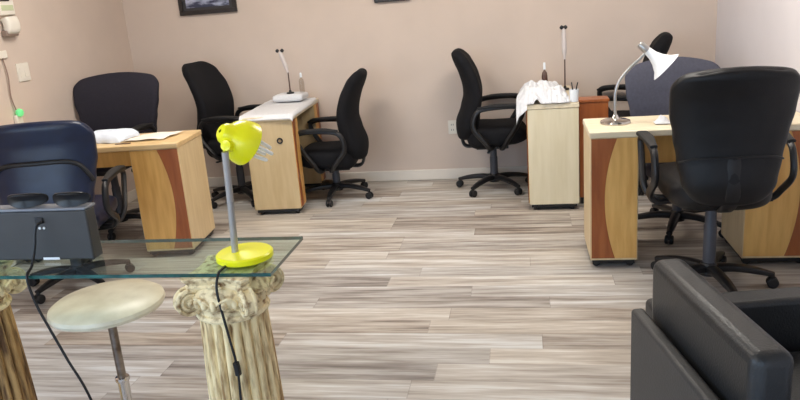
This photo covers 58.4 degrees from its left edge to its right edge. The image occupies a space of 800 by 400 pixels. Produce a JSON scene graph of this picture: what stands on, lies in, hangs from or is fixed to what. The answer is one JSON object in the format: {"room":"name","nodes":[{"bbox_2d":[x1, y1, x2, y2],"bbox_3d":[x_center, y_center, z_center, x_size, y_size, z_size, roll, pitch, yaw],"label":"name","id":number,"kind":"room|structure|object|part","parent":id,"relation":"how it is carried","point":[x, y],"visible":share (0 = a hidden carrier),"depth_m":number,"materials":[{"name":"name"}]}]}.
{"room":"salon","nodes":[
{"label":"salon","id":0,"kind":"room"},
{"bbox_2d":[0,0,135,195],"bbox_3d":[-3.167,-0.136,1.996,0.120,2.700,9.090,-2,16,10],"label":"wall","id":1,"kind":"structure","parent":0,"point":[63,43],"depth_m":5.33,"materials":[{"name":"beige paint"}]},
{"bbox_2d":[0,0,14,15],"bbox_3d":[-2.638,-1.318,4.753,0.032,0.175,0.160,-2,16,10],"label":"keypad","id":2,"kind":"object","parent":1,"relation":"attached to","point":[6,6],"visible":1,"depth_m":4.76,"materials":[{"name":"plastic"}]},
{"bbox_2d":[0,50,16,109],"bbox_3d":[-2.623,-0.777,4.772,0.024,0.426,0.120,-2,16,10],"label":"wall bracket","id":3,"kind":"object","parent":1,"relation":"attached to","point":[3,54],"visible":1,"depth_m":4.76,"materials":[{"name":"plastic"}]},
{"bbox_3d":[-2.641,-0.958,4.723,0.015,0.050,0.120,-2,16,10],"label":"plate","id":4,"kind":"part","parent":3,"relation":"part of","materials":[{"name":"plastic"}]},
{"bbox_2d":[1,16,20,36],"bbox_3d":[-2.607,-1.162,4.789,0.071,0.128,0.130,-2,16,10],"label":"wall dispenser","id":5,"kind":"object","parent":1,"relation":"attached to","point":[11,24],"visible":1,"depth_m":4.75,"materials":[{"name":"plastic"}]},
{"bbox_3d":[-2.617,-1.118,4.798,0.045,0.040,0.120,-2,16,10],"label":"spout","id":6,"kind":"part","parent":5,"relation":"part of","materials":[{"name":"beige plastic"}]},
{"bbox_2d":[13,108,23,123],"bbox_3d":[-2.583,-0.565,4.860,0.061,0.113,0.060,-2,16,10],"label":"night light","id":7,"kind":"object","parent":1,"relation":"attached to","point":[18,118],"visible":0.85,"depth_m":4.84,"materials":[{"name":"plastic"}]},
{"bbox_3d":[-2.580,-0.592,4.851,0.052,0.056,0.052,-2,16,10],"label":"bulb","id":8,"kind":"part","parent":7,"relation":"part of","materials":[{"name":"green plastic"}]},
{"bbox_2d":[15,62,30,81],"bbox_3d":[-2.603,-0.884,4.944,0.010,0.124,0.124,-2,16,10],"label":"light switch","id":9,"kind":"object","parent":1,"relation":"attached to","point":[23,72],"visible":1,"depth_m":4.94,"materials":[{"name":"plastic"}]},
{"bbox_2d":[10,188,136,266],"bbox_3d":[-2.994,1.100,2.385,0.016,0.092,8.954,-2,16,10],"label":"baseboard","id":10,"kind":"structure","parent":1,"relation":"attached to","point":[132,195],"depth_m":6.22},
{"bbox_2d":[8,177,799,399],"bbox_3d":[-0.591,1.121,1.996,5.120,0.100,9.210,-2,16,10],"label":"floor","id":11,"kind":"structure","parent":0,"point":[414,289],"depth_m":3.71,"materials":[{"name":"wood"}]},
{"bbox_2d":[0,260,37,399],"bbox_3d":[-1.452,0.597,2.530,0.308,0.748,0.308,-1,16,12],"label":"pedestal column","id":12,"kind":"structure","parent":11,"relation":"on","point":[16,382],"depth_m":2.49,"materials":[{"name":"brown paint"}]},
{"bbox_2d":[0,120,134,303],"bbox_3d":[-1.988,0.016,4.222,0.670,1.032,0.646,-5,16,-3],"label":"office chair","id":13,"kind":"object","parent":11,"relation":"on","point":[49,158],"visible":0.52,"depth_m":3.92,"materials":[{"name":"blue fabric"}]},
{"bbox_3d":[-1.986,-0.145,3.931,0.572,0.148,0.077,-5,16,-3],"label":"rail","id":14,"kind":"part","parent":13,"relation":"part of","materials":[{"name":"black plastic"}]},
{"bbox_3d":[-1.985,-0.118,3.950,0.616,0.628,0.193,-5,16,-3],"label":"backrest","id":15,"kind":"part","parent":13,"relation":"part of","materials":[{"name":"black plastic"}]},
{"bbox_3d":[-1.983,0.096,4.267,0.500,0.158,0.542,-5,16,-3],"label":"seat","id":16,"kind":"part","parent":13,"relation":"part of","materials":[{"name":"fabric"}]},
{"bbox_3d":[-1.809,0.172,4.250,0.212,0.021,0.033,-5,16,-3],"label":"tilt lever","id":17,"kind":"part","parent":13,"relation":"part of","materials":[{"name":"black plastic"}]},
{"bbox_3d":[-1.735,-0.003,4.258,0.139,0.343,0.422,-5,16,-3],"label":"armrest","id":18,"kind":"part","parent":13,"relation":"part of","materials":[{"name":"black plastic"}]},
{"bbox_2d":[47,279,164,399],"bbox_3d":[-1.060,0.616,2.702,0.410,0.561,0.410,-2,16,10],"label":"round stool","id":19,"kind":"object","parent":11,"relation":"on","point":[109,305],"visible":1,"depth_m":2.58,"materials":[{"name":"beige leather"}]},
{"bbox_3d":[-1.079,0.377,2.635,0.410,0.064,0.410,-2,16,10],"label":"seat","id":20,"kind":"part","parent":19,"relation":"part of","materials":[{"name":"beige leather"}]},
{"bbox_2d":[73,72,158,239],"bbox_3d":[-2.157,-0.344,5.343,0.691,1.145,0.716,-3,16,7],"label":"office chair","id":21,"kind":"object","parent":11,"relation":"on","point":[118,100],"visible":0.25,"depth_m":5.44,"materials":[{"name":"black fabric"}]},
{"bbox_3d":[-2.156,-0.294,5.299,0.500,0.158,0.542,-3,16,7],"label":"seat","id":22,"kind":"part","parent":21,"relation":"part of","materials":[{"name":"grey fabric"}]},
{"bbox_3d":[-2.147,-0.660,5.522,0.682,0.636,0.188,-3,16,7],"label":"backrest","id":23,"kind":"part","parent":21,"relation":"part of","materials":[{"name":"grey fabric"}]},
{"bbox_3d":[-1.909,-0.382,5.251,0.139,0.343,0.423,-3,16,7],"label":"armrest","id":24,"kind":"part","parent":21,"relation":"part of","materials":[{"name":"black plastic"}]},
{"bbox_2d":[24,130,214,262],"bbox_3d":[-1.962,-0.026,4.869,1.208,0.760,0.468,-3,16,4],"label":"table","id":25,"kind":"object","parent":11,"relation":"on","point":[170,172],"visible":0.57,"depth_m":4.63,"materials":[{"name":"beige wood"}]},
{"bbox_2d":[94,128,139,143],"bbox_3d":[-1.958,-0.431,4.784,0.321,0.063,0.272,-2,16,10],"label":"folded towel","id":26,"kind":"object","parent":25,"relation":"on","point":[107,135],"visible":0.76,"depth_m":4.70,"materials":[{"name":"white fabric"}]},
{"bbox_2d":[120,131,181,141],"bbox_3d":[-1.644,-0.425,4.748,0.310,0.012,0.270,-2,16,10],"label":"paper sheet","id":27,"kind":"object","parent":25,"relation":"on","point":[158,135],"visible":1,"depth_m":4.73,"materials":[{"name":"white paper"}]},
{"bbox_3d":[-1.538,0.002,4.615,0.308,0.662,0.006,-3,16,4],"label":"panel","id":28,"kind":"part","parent":25,"relation":"part of","materials":[{"name":"brown wood"}]},
{"bbox_2d":[182,61,261,208],"bbox_3d":[-1.383,-0.561,5.881,0.648,1.155,0.652,1,16,18],"label":"office chair","id":29,"kind":"object","parent":11,"relation":"on","point":[211,92],"visible":0.58,"depth_m":5.77,"materials":[{"name":"black fabric"}]},
{"bbox_3d":[-1.583,-0.778,5.875,0.248,0.705,0.470,1,16,18],"label":"backrest","id":30,"kind":"part","parent":29,"relation":"part of","materials":[{"name":"black fabric"}]},
{"bbox_3d":[-1.317,-0.469,5.884,0.473,0.200,0.490,1,16,18],"label":"seat","id":31,"kind":"part","parent":29,"relation":"part of","materials":[{"name":"black fabric"}]},
{"bbox_3d":[-1.385,-0.486,5.643,0.411,0.363,0.139,1,16,18],"label":"armrest","id":32,"kind":"part","parent":29,"relation":"part of","materials":[{"name":"black plastic"}]},
{"bbox_3d":[-1.246,-0.618,6.073,0.411,0.363,0.139,1,16,18],"label":"armrest","id":33,"kind":"part","parent":29,"relation":"part of","materials":[{"name":"black plastic"}]},
{"bbox_2d":[173,254,283,399],"bbox_3d":[-0.520,0.571,2.366,0.308,0.748,0.308,-1,16,12],"label":"pedestal column","id":34,"kind":"structure","parent":11,"relation":"on","point":[244,301],"depth_m":2.24,"materials":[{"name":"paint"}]},
{"bbox_2d":[0,236,302,278],"bbox_3d":[-1.094,0.199,2.439,1.488,0.012,0.338,-2,16,10],"label":"glass tabletop","id":35,"kind":"object","parent":34,"relation":"on","point":[300,238],"visible":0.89,"depth_m":2.28,"materials":[{"name":"clear glass"}]},
{"bbox_2d":[0,202,102,399],"bbox_3d":[-1.287,0.504,2.472,0.826,0.958,0.205,-2,16,10],"label":"equipment case","id":36,"kind":"object","parent":35,"relation":"on","point":[44,231],"visible":1,"depth_m":2.38,"materials":[{"name":"black plastic"}]},
{"bbox_2d":[7,193,48,207],"bbox_3d":[-1.251,-0.002,2.394,0.144,0.050,0.048,-4,16,3],"label":"sunglasses","id":37,"kind":"object","parent":36,"relation":"on","point":[27,200],"visible":1,"depth_m":2.38,"materials":[{"name":"black plastic"}]},
{"bbox_2d":[34,217,43,223],"bbox_3d":[-1.198,0.068,2.373,0.030,0.020,0.010,-2,16,10],"label":"socket","id":38,"kind":"object","parent":36,"relation":"attached to","point":[36,219],"depth_m":2.37,"materials":[{"name":"black plastic"}]},
{"bbox_3d":[-1.370,0.030,2.421,0.706,0.010,0.063,-2,16,10],"label":"lid","id":39,"kind":"part","parent":36,"relation":"part of","materials":[{"name":"grey plastic"}]},
{"bbox_3d":[-1.027,0.522,2.403,0.303,0.921,0.144,-3,16,5],"label":"power cord","id":40,"kind":"part","parent":36,"relation":"part of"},
{"bbox_2d":[52,192,90,206],"bbox_3d":[-1.090,-0.006,2.365,0.136,0.050,0.048,-2,16,7],"label":"sunglasses","id":41,"kind":"object","parent":36,"relation":"on","point":[64,199],"visible":1,"depth_m":2.35,"materials":[{"name":"black plastic"}]},
{"bbox_2d":[215,120,273,399],"bbox_3d":[-0.464,0.374,2.237,0.208,1.198,0.508,-5,16,-3],"label":"desk lamp","id":42,"kind":"object","parent":35,"relation":"on","point":[240,141],"visible":1,"depth_m":2.22,"materials":[{"name":"yellow plastic"}]},
{"bbox_3d":[-0.449,0.610,2.176,0.073,0.776,0.337,-14,18,-31],"label":"power cord","id":43,"kind":"part","parent":42,"relation":"part of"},
{"bbox_3d":[-0.530,0.012,2.235,0.042,0.333,0.022,6,19,33],"label":"post","id":44,"kind":"part","parent":42,"relation":"part of","materials":[{"name":"grey metal"}]},
{"bbox_2d":[233,361,241,375],"bbox_3d":[-0.505,0.523,2.220,0.020,0.044,0.022,-2,16,10],"label":"switch","id":45,"kind":"object","parent":42,"relation":"attached to","point":[237,369],"depth_m":2.21,"materials":[{"name":"black plastic"}]},
{"bbox_3d":[-0.497,-0.182,2.264,0.140,0.138,0.139,-2,16,10],"label":"lamp shade","id":46,"kind":"part","parent":42,"relation":"part of","materials":[{"name":"yellow plastic"}]},
{"bbox_2d":[243,98,325,214],"bbox_3d":[-0.909,-0.376,5.825,0.378,0.760,0.931,-3,16,7],"label":"table","id":47,"kind":"object","parent":11,"relation":"on","point":[279,183],"visible":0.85,"depth_m":5.42,"materials":[{"name":"brown wood"}]},
{"bbox_2d":[239,97,316,121],"bbox_3d":[-0.953,-0.721,5.706,0.414,0.057,0.931,-3,16,6],"label":"towel","id":48,"kind":"object","parent":47,"relation":"on","point":[270,110],"visible":0.94,"depth_m":5.51,"materials":[{"name":"white fabric"}]},
{"bbox_2d":[272,91,308,101],"bbox_3d":[-0.908,-0.858,5.939,0.260,0.064,0.200,-2,16,10],"label":"rolled towel","id":49,"kind":"object","parent":48,"relation":"on","point":[300,95],"visible":1,"depth_m":5.85,"materials":[{"name":"white fabric"}]},
{"bbox_2d":[275,49,293,93],"bbox_3d":[-0.942,-1.052,5.845,0.118,0.367,0.064,-2,16,10],"label":"lamp","id":50,"kind":"object","parent":49,"relation":"on","point":[284,63],"visible":1,"depth_m":5.81,"materials":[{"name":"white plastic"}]},
{"bbox_3d":[-0.946,-1.124,5.825,0.068,0.178,0.038,-2,16,10],"label":"lamp shade","id":51,"kind":"part","parent":50,"relation":"part of","materials":[{"name":"white plastic"}]},
{"bbox_3d":[-0.768,-0.289,5.440,0.006,0.662,0.148,-3,16,7],"label":"panel","id":52,"kind":"part","parent":47,"relation":"part of","materials":[{"name":"brown wood"}]},
{"bbox_3d":[-0.692,-0.499,6.166,0.006,0.662,0.148,-3,16,7],"label":"panel","id":53,"kind":"part","parent":47,"relation":"part of","materials":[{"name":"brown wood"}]},
{"bbox_2d":[298,68,373,206],"bbox_3d":[-0.544,-0.516,5.742,0.640,1.019,0.638,-3,16,6],"label":"office chair","id":54,"kind":"object","parent":11,"relation":"on","point":[321,156],"visible":0.94,"depth_m":5.57,"materials":[{"name":"black fabric"}]},
{"bbox_3d":[-0.566,-0.508,5.996,0.411,0.363,0.139,-3,16,6],"label":"armrest","id":55,"kind":"part","parent":54,"relation":"part of","materials":[{"name":"black plastic"}]},
{"bbox_3d":[-0.604,-0.379,5.545,0.411,0.363,0.139,-3,16,6],"label":"armrest","id":56,"kind":"part","parent":54,"relation":"part of","materials":[{"name":"black plastic"}]},
{"bbox_3d":[-0.570,-0.361,5.793,0.473,0.200,0.490,-3,16,6],"label":"seat","id":57,"kind":"part","parent":54,"relation":"part of","materials":[{"name":"black fabric"}]},
{"bbox_3d":[-0.355,-0.680,5.683,0.238,0.703,0.470,-3,16,6],"label":"backrest","id":58,"kind":"part","parent":54,"relation":"part of","materials":[{"name":"black fabric"}]},
{"bbox_2d":[451,48,527,196],"bbox_3d":[0.719,-0.636,5.631,0.625,1.119,0.637,-1,16,11],"label":"office chair","id":59,"kind":"object","parent":11,"relation":"on","point":[491,135],"visible":0.94,"depth_m":5.45,"materials":[{"name":"black fabric"}]},
{"bbox_3d":[0.530,-0.829,5.595,0.222,0.700,0.470,-2,16,8],"label":"backrest","id":60,"kind":"part","parent":59,"relation":"part of","materials":[{"name":"black fabric"}]},
{"bbox_3d":[0.768,-0.530,5.649,0.473,0.200,0.490,-2,16,8],"label":"seat","id":61,"kind":"part","parent":59,"relation":"part of","materials":[{"name":"black fabric"}]},
{"bbox_3d":[0.740,-0.548,5.401,0.411,0.363,0.139,-2,16,8],"label":"armrest","id":62,"kind":"part","parent":59,"relation":"part of","materials":[{"name":"black plastic"}]},
{"bbox_3d":[0.800,-0.678,5.849,0.411,0.363,0.139,-2,16,8],"label":"armrest","id":63,"kind":"part","parent":59,"relation":"part of","materials":[{"name":"black plastic"}]},
{"bbox_2d":[526,85,578,209],"bbox_3d":[1.139,-0.419,5.407,0.358,0.760,0.928,-2,16,10],"label":"table","id":64,"kind":"object","parent":11,"relation":"on","point":[552,128],"visible":0.93,"depth_m":4.96,"materials":[{"name":"brown wood"}]},
{"bbox_3d":[0.917,-0.330,5.117,0.006,0.662,0.238,-2,16,10],"label":"panel","id":65,"kind":"part","parent":64,"relation":"part of","materials":[{"name":"brown wood"}]},
{"bbox_2d":[516,80,569,124],"bbox_3d":[1.016,-0.727,5.132,0.360,0.266,0.574,-2,16,10],"label":"towel","id":66,"kind":"object","parent":64,"relation":"on","point":[546,92],"visible":1,"depth_m":4.92,"materials":[{"name":"white fabric"}]},
{"bbox_2d":[542,62,547,80],"bbox_3d":[1.097,-0.932,5.422,0.044,0.220,0.043,-2,16,10],"label":"bottle","id":67,"kind":"object","parent":64,"relation":"on","point":[544,73],"visible":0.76,"depth_m":5.40,"materials":[{"name":"brown glass"}]},
{"bbox_2d":[559,25,568,89],"bbox_3d":[1.245,-1.076,5.408,0.063,0.482,0.063,-15,19,-33],"label":"lamp","id":68,"kind":"object","parent":64,"relation":"on","point":[563,33],"visible":0.94,"depth_m":5.37,"materials":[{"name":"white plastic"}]},
{"bbox_3d":[1.235,-1.176,5.380,0.039,0.230,0.038,-2,16,10],"label":"lamp shade","id":69,"kind":"part","parent":68,"relation":"part of","materials":[{"name":"white plastic"}]},
{"bbox_3d":[1.253,-0.976,5.436,0.011,0.233,0.012,-2,16,10],"label":"stem","id":70,"kind":"part","parent":68,"relation":"part of","materials":[{"name":"metal"}]},
{"bbox_2d":[569,82,578,101],"bbox_3d":[1.182,-0.733,4.854,0.064,0.131,0.064,-2,16,10],"label":"cup","id":71,"kind":"object","parent":64,"relation":"on","point":[574,93],"visible":1,"depth_m":4.84,"materials":[{"name":"white ceramic"}]},
{"bbox_2d":[578,96,609,202],"bbox_3d":[1.384,-0.355,5.123,0.206,0.755,0.156,-2,16,10],"label":"base cabinet","id":72,"kind":"object","parent":11,"relation":"on","point":[590,107],"visible":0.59,"depth_m":4.99,"materials":[{"name":"brown wood"}]},
{"bbox_2d":[578,96,609,102],"bbox_3d":[1.357,-0.708,5.024,0.206,0.020,0.156,-2,16,10],"label":"countertop","id":73,"kind":"structure","parent":72,"relation":"on","point":[590,98],"depth_m":4.97,"materials":[{"name":"brown wood"}]},
{"bbox_2d":[597,32,672,195],"bbox_3d":[1.758,-0.663,5.394,0.610,1.144,0.645,1,16,18],"label":"office chair","id":74,"kind":"object","parent":11,"relation":"on","point":[662,42],"visible":0.14,"depth_m":5.24,"materials":[{"name":"black fabric"}]},
{"bbox_3d":[1.764,-0.720,5.636,0.411,0.363,0.139,1,16,18],"label":"armrest","id":75,"kind":"part","parent":74,"relation":"part of","materials":[{"name":"black plastic"}]},
{"bbox_3d":[1.709,-0.571,5.441,0.473,0.200,0.490,1,16,18],"label":"seat","id":76,"kind":"part","parent":74,"relation":"part of","materials":[{"name":"black fabric"}]},
{"bbox_3d":[1.891,-0.875,5.290,0.222,0.700,0.470,1,16,18],"label":"backrest","id":77,"kind":"part","parent":74,"relation":"part of","materials":[{"name":"black fabric"}]},
{"bbox_2d":[625,57,723,243],"bbox_3d":[1.712,-0.328,4.406,0.670,1.040,0.701,-1,16,11],"label":"office chair","id":78,"kind":"object","parent":11,"relation":"on","point":[646,96],"visible":0.21,"depth_m":4.53,"materials":[{"name":"grey fabric"}]},
{"bbox_3d":[1.709,-0.227,4.375,0.500,0.158,0.542,-1,16,11],"label":"seat","id":79,"kind":"part","parent":78,"relation":"part of","materials":[{"name":"grey fabric"}]},
{"bbox_3d":[1.743,-0.594,4.593,0.583,0.636,0.188,-1,16,11],"label":"backrest","id":80,"kind":"part","parent":78,"relation":"part of","materials":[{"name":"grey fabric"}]},
{"bbox_2d":[583,111,799,265],"bbox_3d":[1.622,-0.062,3.985,1.135,0.770,0.428,-2,16,10],"label":"table","id":81,"kind":"object","parent":11,"relation":"on","point":[771,231],"visible":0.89,"depth_m":3.83,"materials":[{"name":"brown wood"}]},
{"bbox_3d":[1.157,-0.002,3.863,0.238,0.672,0.006,-2,16,10],"label":"panel","id":82,"kind":"part","parent":81,"relation":"part of","materials":[{"name":"brown wood"}]},
{"bbox_2d":[600,41,678,125],"bbox_3d":[1.295,-0.636,3.881,0.406,0.436,0.188,-2,16,10],"label":"desk lamp","id":83,"kind":"object","parent":81,"relation":"on","point":[660,62],"visible":1,"depth_m":3.83,"materials":[{"name":"silver metal"}]},
{"bbox_2d":[637,41,649,52],"bbox_3d":[1.309,-0.818,3.840,0.067,0.066,0.043,1,17,20],"label":"socket","id":84,"kind":"object","parent":83,"relation":"attached to","point":[642,46],"depth_m":3.82,"materials":[{"name":"metal"}]},
{"bbox_3d":[1.412,-0.744,3.840,0.164,0.189,0.184,-16,19,-35],"label":"lamp shade","id":85,"kind":"part","parent":83,"relation":"part of","materials":[{"name":"white metal"}]},
{"bbox_2d":[653,115,669,123],"bbox_3d":[1.414,-0.439,3.857,0.080,0.043,0.080,-2,16,10],"label":"tissue","id":86,"kind":"object","parent":81,"relation":"on","point":[661,119],"visible":0.95,"depth_m":3.83,"materials":[{"name":"white paper"}]},
{"bbox_3d":[1.976,-0.026,3.719,0.328,0.672,0.006,-2,16,10],"label":"panel","id":87,"kind":"part","parent":81,"relation":"part of","materials":[{"name":"brown wood"}]},
{"bbox_2d":[630,259,799,399],"bbox_3d":[1.081,0.582,1.872,0.758,0.752,0.830,-4,16,0],"label":"armchair","id":88,"kind":"object","parent":11,"relation":"on","point":[692,340],"visible":1,"depth_m":1.83,"materials":[{"name":"black leather"}]},
{"bbox_3d":[1.115,0.516,2.234,0.680,0.478,0.100,-4,16,0],"label":"armrest","id":89,"kind":"part","parent":88,"relation":"part of","materials":[{"name":"black leather"}]},
{"bbox_2d":[789,351,799,399],"bbox_3d":[1.161,0.586,1.875,0.600,0.130,0.590,-4,16,0],"label":"seat cushion","id":90,"kind":"object","parent":88,"relation":"on","point":[795,393],"depth_m":1.99,"materials":[{"name":"black leather"}]},
{"bbox_2d":[636,66,799,291],"bbox_3d":[1.531,-0.102,3.464,0.686,1.140,0.695,-2,16,9],"label":"office chair","id":91,"kind":"object","parent":11,"relation":"on","point":[730,126],"visible":0.94,"depth_m":3.16,"materials":[{"name":"black plastic"}]},
{"bbox_3d":[1.282,-0.150,3.555,0.139,0.343,0.422,-2,16,9],"label":"armrest","id":92,"kind":"part","parent":91,"relation":"part of","materials":[{"name":"black plastic"}]},
{"bbox_3d":[1.540,-0.084,3.539,0.500,0.158,0.542,-2,16,9],"label":"seat","id":93,"kind":"part","parent":91,"relation":"part of","materials":[{"name":"black fabric"}]},
{"bbox_3d":[1.475,-0.275,3.162,0.539,0.636,0.188,-2,16,9],"label":"backrest","id":94,"kind":"part","parent":91,"relation":"part of","materials":[{"name":"black plastic"}]},
{"bbox_3d":[1.786,-0.167,3.476,0.139,0.343,0.422,-2,16,9],"label":"armrest","id":95,"kind":"part","parent":91,"relation":"part of","materials":[{"name":"black plastic"}]},
{"bbox_2d":[122,0,717,176],"bbox_3d":[0.026,-1.487,5.924,5.120,2.700,0.120,-2,16,10],"label":"wall","id":96,"kind":"structure","parent":0,"point":[412,88],"depth_m":5.99,"materials":[{"name":"beige paint"}]},
{"bbox_2d":[178,0,237,15],"bbox_3d":[-1.646,-1.789,6.037,0.515,0.420,0.030,-2,16,10],"label":"framed picture","id":97,"kind":"object","parent":96,"relation":"attached to","point":[186,7],"visible":1,"depth_m":6.08},
{"bbox_2d":[185,0,228,7],"bbox_3d":[-1.646,-1.789,6.037,0.387,0.304,0.004,-2,16,10],"label":"print","id":98,"kind":"object","parent":97,"relation":"attached to","point":[188,3],"depth_m":6.07},
{"bbox_2d":[208,166,526,186],"bbox_3d":[0.113,-0.216,6.211,4.880,0.092,0.016,-2,16,10],"label":"baseboard","id":99,"kind":"structure","parent":96,"relation":"attached to","point":[454,173],"depth_m":6.21,"materials":[{"name":"beige wood"}]},
{"bbox_2d":[374,0,405,2],"bbox_3d":[-0.081,-1.818,5.766,0.293,0.420,0.030,-2,16,10],"label":"framed picture","id":100,"kind":"object","parent":96,"relation":"attached to","point":[375,1],"visible":1,"depth_m":5.82},
{"bbox_2d":[448,120,456,133],"bbox_3d":[0.443,-0.616,6.043,0.072,0.116,0.008,-2,16,10],"label":"wall outlet","id":101,"kind":"object","parent":96,"relation":"attached to","point":[451,123],"visible":0.88,"depth_m":6.04,"materials":[{"name":"plastic"}]},
{"bbox_2d":[715,0,799,112],"bbox_3d":[1.755,-0.277,1.129,0.120,2.700,9.090,-2,16,10],"label":"wall","id":102,"kind":"structure","parent":0,"point":[748,32],"depth_m":4.52,"materials":[{"name":"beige paint"}]}
]}

